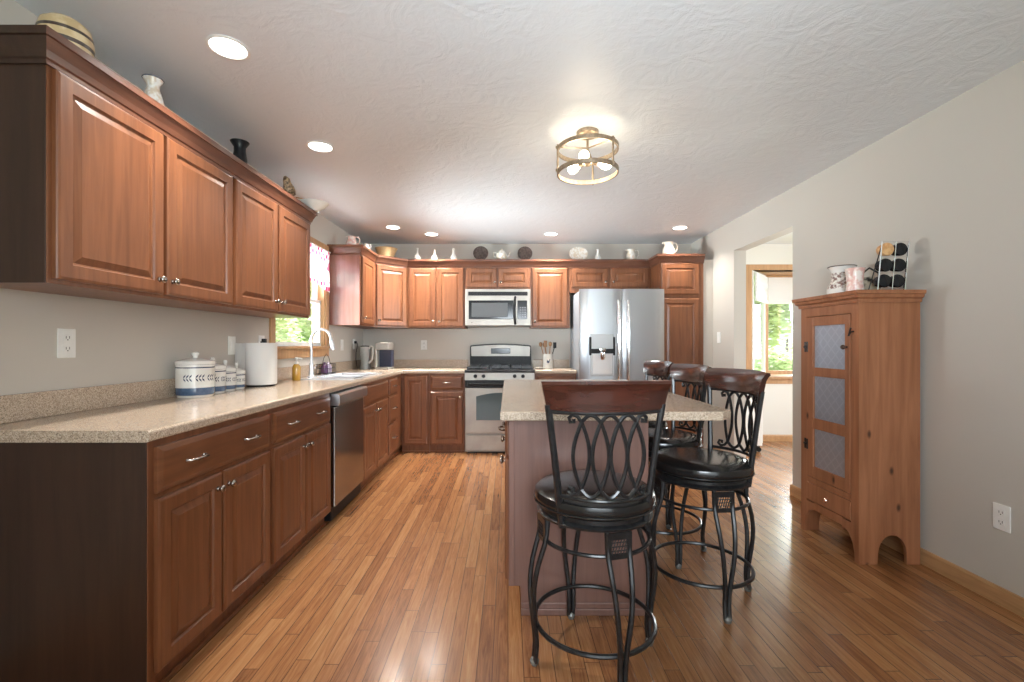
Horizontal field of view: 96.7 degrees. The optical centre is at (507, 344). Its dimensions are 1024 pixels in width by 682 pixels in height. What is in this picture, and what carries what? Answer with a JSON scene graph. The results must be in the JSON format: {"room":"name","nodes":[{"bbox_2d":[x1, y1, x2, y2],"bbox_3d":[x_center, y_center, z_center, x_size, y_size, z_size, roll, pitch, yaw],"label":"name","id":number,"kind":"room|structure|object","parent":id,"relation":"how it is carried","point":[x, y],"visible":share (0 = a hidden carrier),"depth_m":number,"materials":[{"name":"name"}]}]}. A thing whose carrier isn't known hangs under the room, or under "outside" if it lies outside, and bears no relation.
{"room":"kitchen","nodes":[
{"label":"kitchen","id":0,"kind":"room"},
{"bbox_2d":[0,0,362,395],"bbox_3d":[-1.850,-0.030,1.515,0.120,2.440,8.470,0,0,0],"label":"wall","id":1,"kind":"structure","parent":0,"point":[117,342],"depth_m":2.05,"materials":[{"name":"beige paint"}]},
{"bbox_2d":[57,328,75,357],"bbox_3d":[-1.786,-0.007,1.842,0.008,0.118,0.074,0,0,0],"label":"wall outlet","id":2,"kind":"object","parent":1,"relation":"attached to","point":[66,338],"visible":1,"depth_m":1.84,"materials":[{"name":"white plastic"}]},
{"bbox_2d":[0,64,232,307],"bbox_3d":[-1.609,-0.597,1.946,0.353,0.794,0.979,0,0,0],"label":"upper cabinet","id":3,"kind":"object","parent":1,"relation":"attached to","point":[96,202],"visible":0.95,"depth_m":1.63,"materials":[{"name":"brown wood"}]},
{"bbox_2d":[35,12,94,57],"bbox_3d":[-1.565,-1.073,1.610,0.155,0.155,0.155,0,0,0],"label":"basket","id":4,"kind":"object","parent":3,"relation":"on","point":[68,27],"visible":0.47,"depth_m":1.57,"materials":[{"name":"beige wicker"}]},
{"bbox_2d":[141,74,164,106],"bbox_3d":[-1.560,-1.082,2.000,0.086,0.173,0.085,0,0,0],"label":"vase","id":5,"kind":"object","parent":3,"relation":"on","point":[153,83],"visible":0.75,"depth_m":1.98,"materials":[{"name":"white ceramic"}]},
{"bbox_2d":[0,25,317,224],"bbox_3d":[-1.612,-0.947,2.420,0.356,0.097,2.014,0,0,0],"label":"crown molding","id":6,"kind":"structure","parent":3,"relation":"attached to","point":[19,44],"depth_m":1.72,"materials":[{"name":"brown wood"}]},
{"bbox_2d":[300,198,328,211],"bbox_3d":[-1.445,-1.026,3.385,0.212,0.062,0.212,0,0,0],"label":"bowl","id":7,"kind":"object","parent":6,"relation":"on","point":[317,205],"visible":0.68,"depth_m":3.33,"materials":[{"name":"ceramic"}]},
{"bbox_2d":[228,336,235,354],"bbox_3d":[-1.785,0.003,2.945,0.010,0.118,0.074,0,0,0],"label":"light switch","id":8,"kind":"object","parent":1,"relation":"attached to","point":[231,339],"visible":1,"depth_m":2.94,"materials":[{"name":"white plastic"}]},
{"bbox_2d":[183,178,309,317],"bbox_3d":[-1.609,-0.597,2.909,0.353,0.794,0.943,0,0,0],"label":"upper cabinet","id":9,"kind":"object","parent":1,"relation":"attached to","point":[271,244],"visible":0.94,"depth_m":2.79,"materials":[{"name":"brown wood"}]},
{"bbox_2d":[230,138,249,163],"bbox_3d":[-1.550,-1.084,2.630,0.100,0.177,0.099,0,0,0],"label":"vase","id":10,"kind":"object","parent":9,"relation":"on","point":[240,145],"visible":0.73,"depth_m":2.60,"materials":[{"name":"black ceramic"}]},
{"bbox_2d":[283,176,295,195],"bbox_3d":[-1.500,-1.067,3.130,0.080,0.144,0.172,0,0,0],"label":"bird figurine","id":11,"kind":"object","parent":9,"relation":"on","point":[287,185],"visible":0.55,"depth_m":3.08,"materials":[{"name":"brown ceramic"}]},
{"bbox_2d":[269,236,329,358],"bbox_3d":[-1.835,-0.434,3.960,0.150,1.088,1.106,0,0,0],"label":"window","id":12,"kind":"structure","parent":1,"relation":"in","point":[320,297],"depth_m":4.37,"materials":[{"name":"brown wood"}]},
{"bbox_2d":[310,242,330,292],"bbox_3d":[-1.766,-0.714,3.960,0.047,0.408,1.070,0,0,0],"label":"window valance","id":13,"kind":"object","parent":12,"relation":"hanging from","point":[319,257],"visible":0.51,"depth_m":4.23,"materials":[{"name":"fabric"}]},
{"bbox_2d":[329,255,374,326],"bbox_3d":[-1.609,-0.597,4.783,0.353,0.794,0.474,0,0,0],"label":"upper cabinet","id":14,"kind":"object","parent":1,"relation":"attached to","point":[351,277],"visible":0.78,"depth_m":4.55,"materials":[{"name":"brown wood"}]},
{"bbox_2d":[346,235,359,243],"bbox_3d":[-1.593,-1.053,4.655,0.128,0.115,0.110,0,0,36],"label":"pitcher","id":15,"kind":"object","parent":14,"relation":"on","point":[351,239],"visible":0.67,"depth_m":4.62,"materials":[{"name":"white ceramic"}]},
{"bbox_2d":[352,264,410,328],"bbox_3d":[-1.482,-0.597,5.323,0.611,0.794,0.611,0,0,0],"label":"upper cabinet","id":16,"kind":"object","parent":1,"relation":"attached to","point":[391,282],"visible":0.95,"depth_m":5.16,"materials":[{"name":"brown wood"}]},
{"bbox_2d":[375,246,396,256],"bbox_3d":[-1.385,-1.046,5.170,0.252,0.100,0.251,0,0,0],"label":"bowl","id":17,"kind":"object","parent":16,"relation":"on","point":[381,250],"visible":0.74,"depth_m":5.08,"materials":[{"name":"gold metal"}]},
{"bbox_2d":[327,244,704,267],"bbox_3d":[0.179,-0.947,4.909,3.939,0.097,0.820,0,0,0],"label":"crown molding","id":18,"kind":"structure","parent":16,"relation":"attached to","point":[335,249],"depth_m":5.27,"materials":[{"name":"brown wood"}]},
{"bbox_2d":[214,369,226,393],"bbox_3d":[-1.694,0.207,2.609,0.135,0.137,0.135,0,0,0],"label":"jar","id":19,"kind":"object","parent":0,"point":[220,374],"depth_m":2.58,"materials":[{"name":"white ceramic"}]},
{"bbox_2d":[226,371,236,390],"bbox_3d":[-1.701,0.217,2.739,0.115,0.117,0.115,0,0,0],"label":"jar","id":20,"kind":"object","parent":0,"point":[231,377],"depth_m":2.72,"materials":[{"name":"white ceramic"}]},
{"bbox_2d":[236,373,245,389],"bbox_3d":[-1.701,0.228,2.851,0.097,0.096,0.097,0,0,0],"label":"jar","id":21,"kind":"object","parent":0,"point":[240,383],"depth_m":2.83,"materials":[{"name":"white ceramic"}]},
{"bbox_2d":[15,0,1023,243],"bbox_3d":[1.905,-1.280,1.755,7.630,0.060,8.950,0,0,0],"label":"ceiling","id":22,"kind":"structure","parent":0,"point":[447,118],"depth_m":2.24,"materials":[{"name":"white paint"}]},
{"bbox_2d":[205,34,250,59],"bbox_3d":[-1.174,-1.246,1.910,0.164,0.007,0.164,0,0,0],"label":"recessed light","id":23,"kind":"object","parent":22,"relation":"in","point":[222,45],"visible":1,"depth_m":1.91,"materials":[{"name":"white plastic"}]},
{"bbox_2d":[306,141,333,151],"bbox_3d":[-1.180,-1.246,2.860,0.164,0.007,0.164,0,0,0],"label":"recessed light","id":24,"kind":"object","parent":22,"relation":"in","point":[320,146],"visible":1,"depth_m":2.86,"materials":[{"name":"white plastic"}]},
{"bbox_2d":[556,127,618,184],"bbox_3d":[0.461,-1.125,2.672,0.370,0.250,0.362,0,0,0],"label":"ceiling light","id":25,"kind":"object","parent":22,"relation":"attached to","point":[585,133],"visible":1,"depth_m":2.63,"materials":[{"name":"brown metal"}]},
{"bbox_2d":[568,163,583,173],"bbox_3d":[0.414,-1.067,2.732,0.104,0.058,0.113,0,0,0],"label":"bulb","id":26,"kind":"object","parent":25,"relation":"attached to","point":[572,169],"depth_m":2.73,"materials":[{"name":"white glass"}]},
{"bbox_2d":[579,150,588,158],"bbox_3d":[0.436,-1.067,2.592,0.076,0.058,0.128,0,0,0],"label":"bulb","id":27,"kind":"object","parent":25,"relation":"attached to","point":[583,154],"depth_m":2.54,"materials":[{"name":"white glass"}]},
{"bbox_2d":[591,163,611,169],"bbox_3d":[0.549,-1.067,2.689,0.131,0.058,0.061,0,0,0],"label":"bulb","id":28,"kind":"object","parent":25,"relation":"attached to","point":[604,166],"depth_m":2.67,"materials":[{"name":"white glass"}]},
{"bbox_2d":[363,244,792,434],"bbox_3d":[1.905,-0.030,5.690,7.390,2.440,0.120,0,0,0],"label":"wall","id":29,"kind":"structure","parent":0,"point":[441,343],"depth_m":5.63,"materials":[{"name":"beige paint"}]},
{"bbox_2d":[408,268,467,328],"bbox_3d":[-0.837,-0.597,5.449,0.674,0.794,0.353,0,0,0],"label":"upper cabinet","id":30,"kind":"object","parent":29,"relation":"attached to","point":[436,296],"visible":0.94,"depth_m":5.30,"materials":[{"name":"brown wood"}]},
{"bbox_2d":[465,268,529,288],"bbox_3d":[-0.118,-0.822,5.449,0.760,0.344,0.353,0,0,0],"label":"upper cabinet","id":31,"kind":"object","parent":29,"relation":"attached to","point":[475,278],"visible":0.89,"depth_m":5.30,"materials":[{"name":"brown wood"}]},
{"bbox_2d":[473,246,487,258],"bbox_3d":[-0.325,-1.089,5.439,0.180,0.184,0.088,0,0,0],"label":"decorative plate","id":32,"kind":"object","parent":31,"relation":"on","point":[480,252],"visible":0.89,"depth_m":5.42,"materials":[{"name":"grey metal"}]},
{"bbox_2d":[465,289,530,326],"bbox_3d":[-0.116,-0.432,5.397,0.752,0.420,0.456,0,0,0],"label":"microwave","id":33,"kind":"object","parent":31,"relation":"attached to","point":[483,307],"visible":1,"depth_m":5.22,"materials":[{"name":"metal"}]},
{"bbox_2d":[493,249,510,258],"bbox_3d":[-0.075,-1.068,5.400,0.173,0.146,0.134,0,0,-37],"label":"teapot","id":34,"kind":"object","parent":31,"relation":"on","point":[501,254],"visible":0.81,"depth_m":5.36,"materials":[{"name":"white ceramic"}]},
{"bbox_2d":[518,246,531,258],"bbox_3d":[0.202,-1.087,5.439,0.176,0.180,0.088,0,0,0],"label":"decorative plate","id":35,"kind":"object","parent":31,"relation":"on","point":[524,252],"visible":0.83,"depth_m":5.42,"materials":[{"name":"ceramic"}]},
{"bbox_2d":[529,268,569,328],"bbox_3d":[0.493,-0.597,5.449,0.458,0.794,0.353,0,0,0],"label":"upper cabinet","id":36,"kind":"object","parent":29,"relation":"attached to","point":[550,287],"visible":0.88,"depth_m":5.30,"materials":[{"name":"brown wood"}]},
{"bbox_2d":[532,359,568,366],"bbox_3d":[0.527,0.227,5.620,0.455,0.098,0.020,0,0,0],"label":"backsplash","id":37,"kind":"structure","parent":29,"relation":"attached to","point":[535,362],"depth_m":5.61,"materials":[{"name":"stone"}]},
{"bbox_2d":[570,268,650,295],"bbox_3d":[1.196,-0.802,5.449,0.944,0.384,0.353,0,0,0],"label":"upper cabinet","id":38,"kind":"object","parent":29,"relation":"attached to","point":[580,278],"visible":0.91,"depth_m":5.30,"materials":[{"name":"brown wood"}]},
{"bbox_2d":[569,247,587,258],"bbox_3d":[0.837,-1.084,5.439,0.224,0.174,0.088,0,0,0],"label":"platter","id":39,"kind":"object","parent":38,"relation":"on","point":[576,252],"visible":0.79,"depth_m":5.42,"materials":[{"name":"white ceramic"}]},
{"bbox_2d":[625,249,638,258],"bbox_3d":[1.470,-1.064,5.406,0.141,0.138,0.121,0,0,-36],"label":"creamer","id":40,"kind":"object","parent":38,"relation":"on","point":[631,254],"visible":0.81,"depth_m":5.36,"materials":[{"name":"white ceramic"}]},
{"bbox_2d":[746,264,792,383],"bbox_3d":[4.030,-0.258,5.840,2.220,1.475,0.520,0,0,0],"label":"window","id":41,"kind":"structure","parent":29,"relation":"in","point":[778,376],"depth_m":5.62,"materials":[{"name":"brown wood"}]},
{"bbox_2d":[755,273,768,302],"bbox_3d":[3.250,-0.723,5.823,0.030,0.345,0.549,0,0,42],"label":"pleated shade","id":42,"kind":"object","parent":41,"relation":"attached to","point":[761,282],"visible":1,"depth_m":5.77,"materials":[{"name":"white fabric"}]},
{"bbox_2d":[768,277,792,303],"bbox_3d":[4.030,-0.723,6.033,1.160,0.345,0.030,0,0,0],"label":"pleated shade","id":43,"kind":"object","parent":41,"relation":"attached to","point":[780,289],"visible":0.38,"depth_m":6.03,"materials":[{"name":"white fabric"}]},
{"bbox_2d":[746,435,792,458],"bbox_3d":[3.990,1.149,5.090,3.220,0.082,1.080,0,0,0],"label":"baseboard","id":44,"kind":"structure","parent":29,"relation":"attached to","point":[765,437],"depth_m":5.62,"materials":[{"name":"brown wood"}]},
{"bbox_2d":[167,441,1023,681],"bbox_3d":[1.905,1.215,1.755,7.630,0.050,8.950,0,0,0],"label":"floor","id":45,"kind":"structure","parent":0,"point":[407,582],"depth_m":2.05,"materials":[{"name":"brown wood"}]},
{"bbox_2d":[0,410,269,681],"bbox_3d":[-1.454,0.752,1.865,0.662,0.876,0.759,0,0,0],"label":"base cabinet","id":46,"kind":"object","parent":45,"relation":"on","point":[120,562],"visible":0.94,"depth_m":1.49,"materials":[{"name":"brown wood"}]},
{"bbox_2d":[0,359,467,442],"bbox_3d":[-1.133,0.246,3.547,1.314,0.136,4.166,0,0,0],"label":"countertop","id":47,"kind":"structure","parent":46,"relation":"on","point":[144,411],"depth_m":1.92,"materials":[{"name":"stone"}]},
{"bbox_2d":[174,352,215,397],"bbox_3d":[-1.676,0.155,2.440,0.187,0.240,0.187,0,0,0],"label":"canister","id":48,"kind":"object","parent":47,"relation":"on","point":[194,376],"visible":1,"depth_m":2.37,"materials":[{"name":"white ceramic"}]},
{"bbox_2d":[210,357,226,393],"bbox_3d":[-1.695,0.172,2.610,0.141,0.206,0.141,0,0,0],"label":"canister","id":49,"kind":"object","parent":47,"relation":"on","point":[220,369],"visible":0.4,"depth_m":2.58,"materials":[{"name":"white ceramic"}]},
{"bbox_2d":[223,360,236,390],"bbox_3d":[-1.702,0.182,2.740,0.120,0.186,0.120,0,0,0],"label":"canister","id":50,"kind":"object","parent":47,"relation":"on","point":[231,377],"visible":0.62,"depth_m":2.72,"materials":[{"name":"white ceramic"}]},
{"bbox_2d":[235,363,245,389],"bbox_3d":[-1.702,0.193,2.852,0.101,0.165,0.101,0,0,0],"label":"canister","id":51,"kind":"object","parent":47,"relation":"on","point":[240,373],"visible":0.63,"depth_m":2.83,"materials":[{"name":"white ceramic"}]},
{"bbox_2d":[235,341,276,386],"bbox_3d":[-1.672,0.126,3.063,0.208,0.300,0.206,0,0,0],"label":"paper towel roll","id":52,"kind":"object","parent":47,"relation":"on","point":[259,360],"visible":0.99,"depth_m":2.99,"materials":[{"name":"white paper"}]},
{"bbox_2d":[292,357,301,379],"bbox_3d":[-1.651,0.185,3.557,0.071,0.180,0.062,0,0,36],"label":"soap dispenser","id":53,"kind":"object","parent":47,"relation":"on","point":[296,369],"visible":0.98,"depth_m":3.54,"materials":[{"name":"orange"}]},
{"bbox_2d":[292,364,300,379],"bbox_3d":[-1.655,0.211,3.560,0.062,0.128,0.062,0,0,0],"label":"bottle","id":54,"kind":"object","parent":53,"relation":"attached to","point":[296,369],"depth_m":3.54,"materials":[{"name":"yellow plastic"}]},
{"bbox_2d":[307,328,334,376],"bbox_3d":[-1.566,0.063,3.799,0.226,0.409,0.127,0,0,25],"label":"faucet","id":55,"kind":"object","parent":47,"relation":"on","point":[312,367],"visible":0.99,"depth_m":3.79,"materials":[{"name":"silver metal"}]},
{"bbox_2d":[316,355,335,373],"bbox_3d":[-1.700,0.173,4.260,0.109,0.186,0.194,0,0,0],"label":"wire caddy","id":56,"kind":"object","parent":47,"relation":"on","point":[322,364],"visible":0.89,"depth_m":4.19,"materials":[{"name":"black metal"}]},
{"bbox_2d":[316,363,335,373],"bbox_3d":[-1.700,0.220,4.260,0.109,0.091,0.194,0,0,0],"label":"basket","id":57,"kind":"object","parent":56,"relation":"attached to","point":[322,364],"depth_m":4.17,"materials":[{"name":"black metal"}]},
{"bbox_2d":[301,372,381,379],"bbox_3d":[-1.452,0.352,4.010,0.461,0.170,0.816,0,0,0],"label":"sink","id":58,"kind":"object","parent":47,"relation":"in","point":[338,375],"visible":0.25,"depth_m":3.98,"materials":[{"name":"white ceramic"}]},
{"bbox_2d":[360,345,373,368],"bbox_3d":[-1.602,0.138,5.190,0.176,0.275,0.124,0,0,0],"label":"pitcher","id":59,"kind":"object","parent":47,"relation":"on","point":[365,352],"visible":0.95,"depth_m":5.15,"materials":[{"name":"white ceramic"}]},
{"bbox_2d":[375,342,393,368],"bbox_3d":[-1.418,0.123,5.220,0.170,0.305,0.200,0,0,4],"label":"coffee maker","id":60,"kind":"object","parent":47,"relation":"on","point":[384,351],"visible":1,"depth_m":5.22,"materials":[{"name":"metal"}]},
{"bbox_2d":[262,393,330,584],"bbox_3d":[-1.454,0.752,2.628,0.662,0.876,0.763,0,0,0],"label":"base cabinet","id":61,"kind":"object","parent":45,"relation":"on","point":[299,432],"visible":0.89,"depth_m":2.52,"materials":[{"name":"brown wood"}]},
{"bbox_2d":[324,385,366,520],"bbox_3d":[-1.441,0.745,3.330,0.638,0.850,0.610,0,0,0],"label":"dishwasher","id":62,"kind":"object","parent":45,"relation":"on","point":[346,405],"visible":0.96,"depth_m":3.23,"materials":[{"name":"silver metal"}]},
{"bbox_2d":[360,378,387,489],"bbox_3d":[-1.458,0.752,4.045,0.653,0.876,0.790,0,0,0],"label":"base cabinet","id":63,"kind":"object","parent":45,"relation":"on","point":[375,404],"visible":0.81,"depth_m":3.98,"materials":[{"name":"brown wood"}]},
{"bbox_2d":[383,375,397,465],"bbox_3d":[-1.454,0.752,4.651,0.662,0.876,0.418,0,0,0],"label":"base cabinet","id":64,"kind":"object","parent":45,"relation":"on","point":[392,396],"visible":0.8,"depth_m":4.59,"materials":[{"name":"brown wood"}]},
{"bbox_2d":[394,374,401,455],"bbox_3d":[-1.482,0.752,5.245,0.605,0.876,0.765,0,0,0],"label":"base cabinet","id":65,"kind":"object","parent":45,"relation":"on","point":[399,448],"visible":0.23,"depth_m":4.95,"materials":[{"name":"brown wood"}]},
{"bbox_2d":[401,374,429,451],"bbox_3d":[-1.024,0.752,5.312,0.308,0.876,0.625,0,0,0],"label":"base cabinet","id":66,"kind":"object","parent":45,"relation":"on","point":[414,387],"visible":0.84,"depth_m":5.00,"materials":[{"name":"brown wood"}]},
{"bbox_2d":[429,374,464,451],"bbox_3d":[-0.673,0.752,5.294,0.390,0.876,0.662,0,0,0],"label":"base cabinet","id":67,"kind":"object","parent":45,"relation":"on","point":[446,391],"visible":0.91,"depth_m":5.00,"materials":[{"name":"brown wood"}]},
{"bbox_2d":[465,344,534,452],"bbox_3d":[-0.091,0.587,5.263,0.764,1.207,0.724,0,0,0],"label":"gas range","id":68,"kind":"object","parent":45,"relation":"on","point":[490,364],"visible":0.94,"depth_m":4.96,"materials":[{"name":"metal"}]},
{"bbox_2d":[465,367,534,372],"bbox_3d":[-0.091,0.287,5.262,0.764,0.029,0.616,0,0,0],"label":"cooktop","id":69,"kind":"object","parent":68,"relation":"in","point":[469,369],"depth_m":4.96,"materials":[{"name":"black metal"}]},
{"bbox_2d":[535,374,575,379],"bbox_3d":[0.527,0.752,5.294,0.455,0.876,0.662,0,0,0],"label":"base cabinet","id":70,"kind":"object","parent":45,"relation":"on","point":[537,376],"visible":0.06,"depth_m":5.00,"materials":[{"name":"brown wood"}]},
{"bbox_2d":[532,359,576,373],"bbox_3d":[0.527,0.246,5.312,0.462,0.136,0.635,0,0,0],"label":"countertop","id":71,"kind":"structure","parent":70,"relation":"on","point":[560,366],"depth_m":5.34,"materials":[{"name":"stone"}]},
{"bbox_2d":[543,354,552,367],"bbox_3d":[0.475,0.191,5.420,0.126,0.170,0.125,0,0,0],"label":"utensil crock","id":72,"kind":"object","parent":71,"relation":"on","point":[547,358],"visible":0.88,"depth_m":5.37,"materials":[{"name":"white ceramic"}]},
{"bbox_2d":[498,401,647,615],"bbox_3d":[0.284,0.752,2.779,0.671,0.876,1.562,0,0,0],"label":"kitchen island","id":73,"kind":"object","parent":45,"relation":"on","point":[527,457],"visible":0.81,"depth_m":2.01,"materials":[{"name":"brown wood"}]},
{"bbox_2d":[500,380,730,420],"bbox_3d":[0.459,0.295,2.760,0.982,0.038,1.760,0,0,0],"label":"island countertop","id":74,"kind":"structure","parent":73,"relation":"on","point":[522,400],"depth_m":1.98,"materials":[{"name":"stone"}]},
{"bbox_2d":[528,380,671,681],"bbox_3d":[0.330,0.654,1.752,0.515,1.072,0.515,0,0,-3],"label":"bar stool","id":75,"kind":"object","parent":45,"relation":"on","point":[608,501],"visible":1,"depth_m":1.55,"materials":[{"name":"black metal"}]},
{"bbox_2d":[570,289,663,379],"bbox_3d":[1.221,0.295,5.200,0.910,1.790,0.850,0,0,0],"label":"refrigerator","id":76,"kind":"object","parent":45,"relation":"on","point":[613,332],"visible":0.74,"depth_m":4.86,"materials":[{"name":"silver metal"}]},
{"bbox_2d":[643,361,673,504],"bbox_3d":[0.925,0.654,3.330,0.510,1.072,0.510,0,0,-5],"label":"bar stool","id":77,"kind":"object","parent":45,"relation":"on","point":[661,369],"visible":0.08,"depth_m":3.37,"materials":[{"name":"black metal"}]},
{"bbox_2d":[651,263,702,447],"bbox_3d":[1.909,0.098,5.288,0.478,2.184,0.673,0,0,0],"label":"pantry cabinet","id":78,"kind":"object","parent":45,"relation":"on","point":[682,283],"visible":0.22,"depth_m":4.98,"materials":[{"name":"brown wood"}]},
{"bbox_2d":[662,241,677,253],"bbox_3d":[1.809,-1.073,5.094,0.152,0.155,0.130,0,0,36],"label":"pitcher","id":79,"kind":"object","parent":78,"relation":"on","point":[668,248],"visible":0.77,"depth_m":5.06,"materials":[{"name":"white ceramic"}]},
{"bbox_2d":[648,364,711,551],"bbox_3d":[0.935,0.654,2.751,0.502,1.072,0.484,0,0,-5],"label":"bar stool","id":80,"kind":"object","parent":45,"relation":"on","point":[688,374],"visible":0.46,"depth_m":2.69,"materials":[{"name":"black metal"}]},
{"bbox_2d":[648,368,770,623],"bbox_3d":[0.925,0.654,2.188,0.516,1.072,0.516,0,0,-8],"label":"bar stool","id":81,"kind":"object","parent":45,"relation":"on","point":[705,469],"visible":0.89,"depth_m":2.11,"materials":[{"name":"black metal"}]},
{"bbox_2d":[746,394,762,451],"bbox_3d":[2.673,0.840,5.220,0.366,0.700,0.360,0,0,0],"label":"rolling cart","id":82,"kind":"object","parent":45,"relation":"on","point":[760,436],"visible":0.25,"depth_m":5.04,"materials":[{"name":"white paint"}]},
{"bbox_2d":[792,290,926,563],"bbox_3d":[2.050,0.447,2.709,0.371,1.486,0.561,0,0,0],"label":"cabinet","id":83,"kind":"object","parent":45,"relation":"on","point":[860,349],"visible":1,"depth_m":2.47,"materials":[{"name":"brown wood"}]},
{"bbox_2d":[826,264,856,293],"bbox_3d":[2.070,-0.391,2.820,0.160,0.190,0.159,0,0,0],"label":"vase","id":84,"kind":"object","parent":83,"relation":"on","point":[838,276],"visible":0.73,"depth_m":2.78,"materials":[{"name":"white ceramic"}]},
{"bbox_2d":[844,267,865,290],"bbox_3d":[2.005,-0.369,2.643,0.099,0.145,0.125,0,0,-2],"label":"mug","id":85,"kind":"object","parent":83,"relation":"on","point":[854,276],"visible":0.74,"depth_m":2.60,"materials":[{"name":"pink ceramic"}]},
{"bbox_2d":[864,267,880,289],"bbox_3d":[2.122,-0.377,2.667,0.117,0.161,0.117,0,0,15],"label":"teapot","id":86,"kind":"object","parent":83,"relation":"on","point":[867,280],"visible":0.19,"depth_m":2.63,"materials":[{"name":"beige ceramic"}]},
{"bbox_2d":[868,240,909,289],"bbox_3d":[2.130,-0.440,2.537,0.219,0.285,0.102,0,0,0],"label":"rack","id":87,"kind":"object","parent":83,"relation":"on","point":[880,254],"visible":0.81,"depth_m":2.50,"materials":[{"name":"silver metal"}]},
{"bbox_2d":[873,274,890,287],"bbox_3d":[2.069,-0.352,2.517,0.074,0.074,0.051,0,0,0],"label":"cup","id":88,"kind":"object","parent":87,"relation":"in","point":[885,280],"visible":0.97,"depth_m":2.49,"materials":[{"name":"black ceramic"}]},
{"bbox_2d":[875,258,892,271],"bbox_3d":[2.080,-0.441,2.522,0.074,0.074,0.051,0,0,0],"label":"cup","id":89,"kind":"object","parent":87,"relation":"in","point":[886,264],"visible":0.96,"depth_m":2.50,"materials":[{"name":"black ceramic"}]},
{"bbox_2d":[876,243,893,255],"bbox_3d":[2.092,-0.528,2.526,0.074,0.074,0.051,0,0,0],"label":"cup","id":90,"kind":"object","parent":87,"relation":"in","point":[887,248],"visible":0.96,"depth_m":2.50,"materials":[{"name":"beige ceramic"}]},
{"bbox_2d":[889,274,904,287],"bbox_3d":[2.143,-0.352,2.517,0.074,0.074,0.051,0,0,0],"label":"cup","id":91,"kind":"object","parent":87,"relation":"in","point":[899,280],"visible":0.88,"depth_m":2.49,"materials":[{"name":"black ceramic"}]},
{"bbox_2d":[890,258,905,271],"bbox_3d":[2.155,-0.441,2.522,0.074,0.074,0.051,0,0,0],"label":"cup","id":92,"kind":"object","parent":87,"relation":"in","point":[900,264],"visible":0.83,"depth_m":2.50,"materials":[{"name":"black ceramic"}]},
{"bbox_2d":[891,243,907,255],"bbox_3d":[2.166,-0.528,2.526,0.074,0.074,0.051,0,0,0],"label":"cup","id":93,"kind":"object","parent":87,"relation":"in","point":[901,249],"visible":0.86,"depth_m":2.50,"materials":[{"name":"black ceramic"}]},
{"bbox_2d":[691,60,1023,597],"bbox_3d":[2.320,-0.030,1.515,0.120,2.440,8.230,0,0,0],"label":"wall","id":94,"kind":"structure","parent":0,"point":[949,181],"depth_m":2.32,"materials":[{"name":"beige paint"}]},
{"bbox_2d":[703,260,712,447],"bbox_3d":[2.206,0.125,5.027,0.108,2.130,0.014,0,0,0],"label":"trim","id":95,"kind":"structure","parent":94,"relation":"attached to","point":[708,264],"depth_m":5.02,"materials":[{"name":"beige paint"}]},
{"bbox_2d":[790,484,1023,617],"bbox_3d":[2.313,1.149,0.514,0.134,0.082,6.228,0,0,0],"label":"baseboard","id":96,"kind":"structure","parent":94,"relation":"attached to","point":[995,593],"depth_m":2.24,"materials":[{"name":"brown wood"}]},
{"bbox_2d":[993,502,1010,532],"bbox_3d":[2.256,0.788,2.080,0.008,0.118,0.074,0,0,0],"label":"wall outlet","id":97,"kind":"object","parent":94,"relation":"attached to","point":[1001,513],"visible":1,"depth_m":2.07,"materials":[{"name":"white plastic"}]},
{"bbox_2d":[997,508,1004,516],"bbox_3d":[2.253,0.766,2.080,0.003,0.028,0.032,0,0,0],"label":"socket","id":98,"kind":"object","parent":97,"relation":"attached to","point":[1000,511],"depth_m":2.08,"materials":[{"name":"plastic"}]},
{"bbox_2d":[997,518,1004,525],"bbox_3d":[2.253,0.810,2.080,0.003,0.028,0.032,0,0,0],"label":"socket","id":99,"kind":"object","parent":97,"relation":"attached to","point":[1000,521],"depth_m":2.08,"materials":[{"name":"plastic"}]},
{"label":"outside","id":100,"kind":"structure","parent":0,"visible":0},
{"bbox_3d":[0.000,1.665,14.000,60.000,0.050,52.000,0,0,0],"label":"ground","id":101,"kind":"structure","parent":100,"visible":0},
{"bbox_2d":[276,318,303,341],"bbox_3d":[-7.082,-0.670,12.714,2.933,4.627,3.019,0,0,-14],"label":"tree","id":102,"kind":"object","parent":101,"relation":"on","point":[280,324],"visible":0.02,"depth_m":12.63,"materials":[{"name":"green plant"}]},
{"bbox_2d":[276,283,311,341],"bbox_3d":[-7.938,-1.781,17.500,4.103,6.847,4.737,0,0,-11],"label":"tree","id":103,"kind":"object","parent":101,"relation":"on","point":[306,338],"visible":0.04,"depth_m":16.64,"materials":[{"name":"green plant"}]},
{"bbox_2d":[296,281,311,336],"bbox_3d":[-4.376,-0.855,11.506,3.243,4.998,2.249,0,0,-32],"label":"tree","id":104,"kind":"object","parent":101,"relation":"on","point":[308,321],"visible":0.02,"depth_m":11.00,"materials":[{"name":"green plant"}]},
{"bbox_2d":[754,276,792,365],"bbox_3d":[6.778,-1.273,12.026,3.718,5.831,4.769,0,0,17],"label":"tree","id":105,"kind":"object","parent":101,"relation":"on","point":[777,313],"visible":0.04,"depth_m":11.21,"materials":[{"name":"green plant"}]},
{"bbox_2d":[754,339,792,370],"bbox_3d":[5.590,0.754,8.950,2.120,1.789,1.952,0,0,-12],"label":"shrub","id":106,"kind":"object","parent":101,"relation":"on","point":[777,360],"visible":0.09,"depth_m":8.55,"materials":[{"name":"green plant"}]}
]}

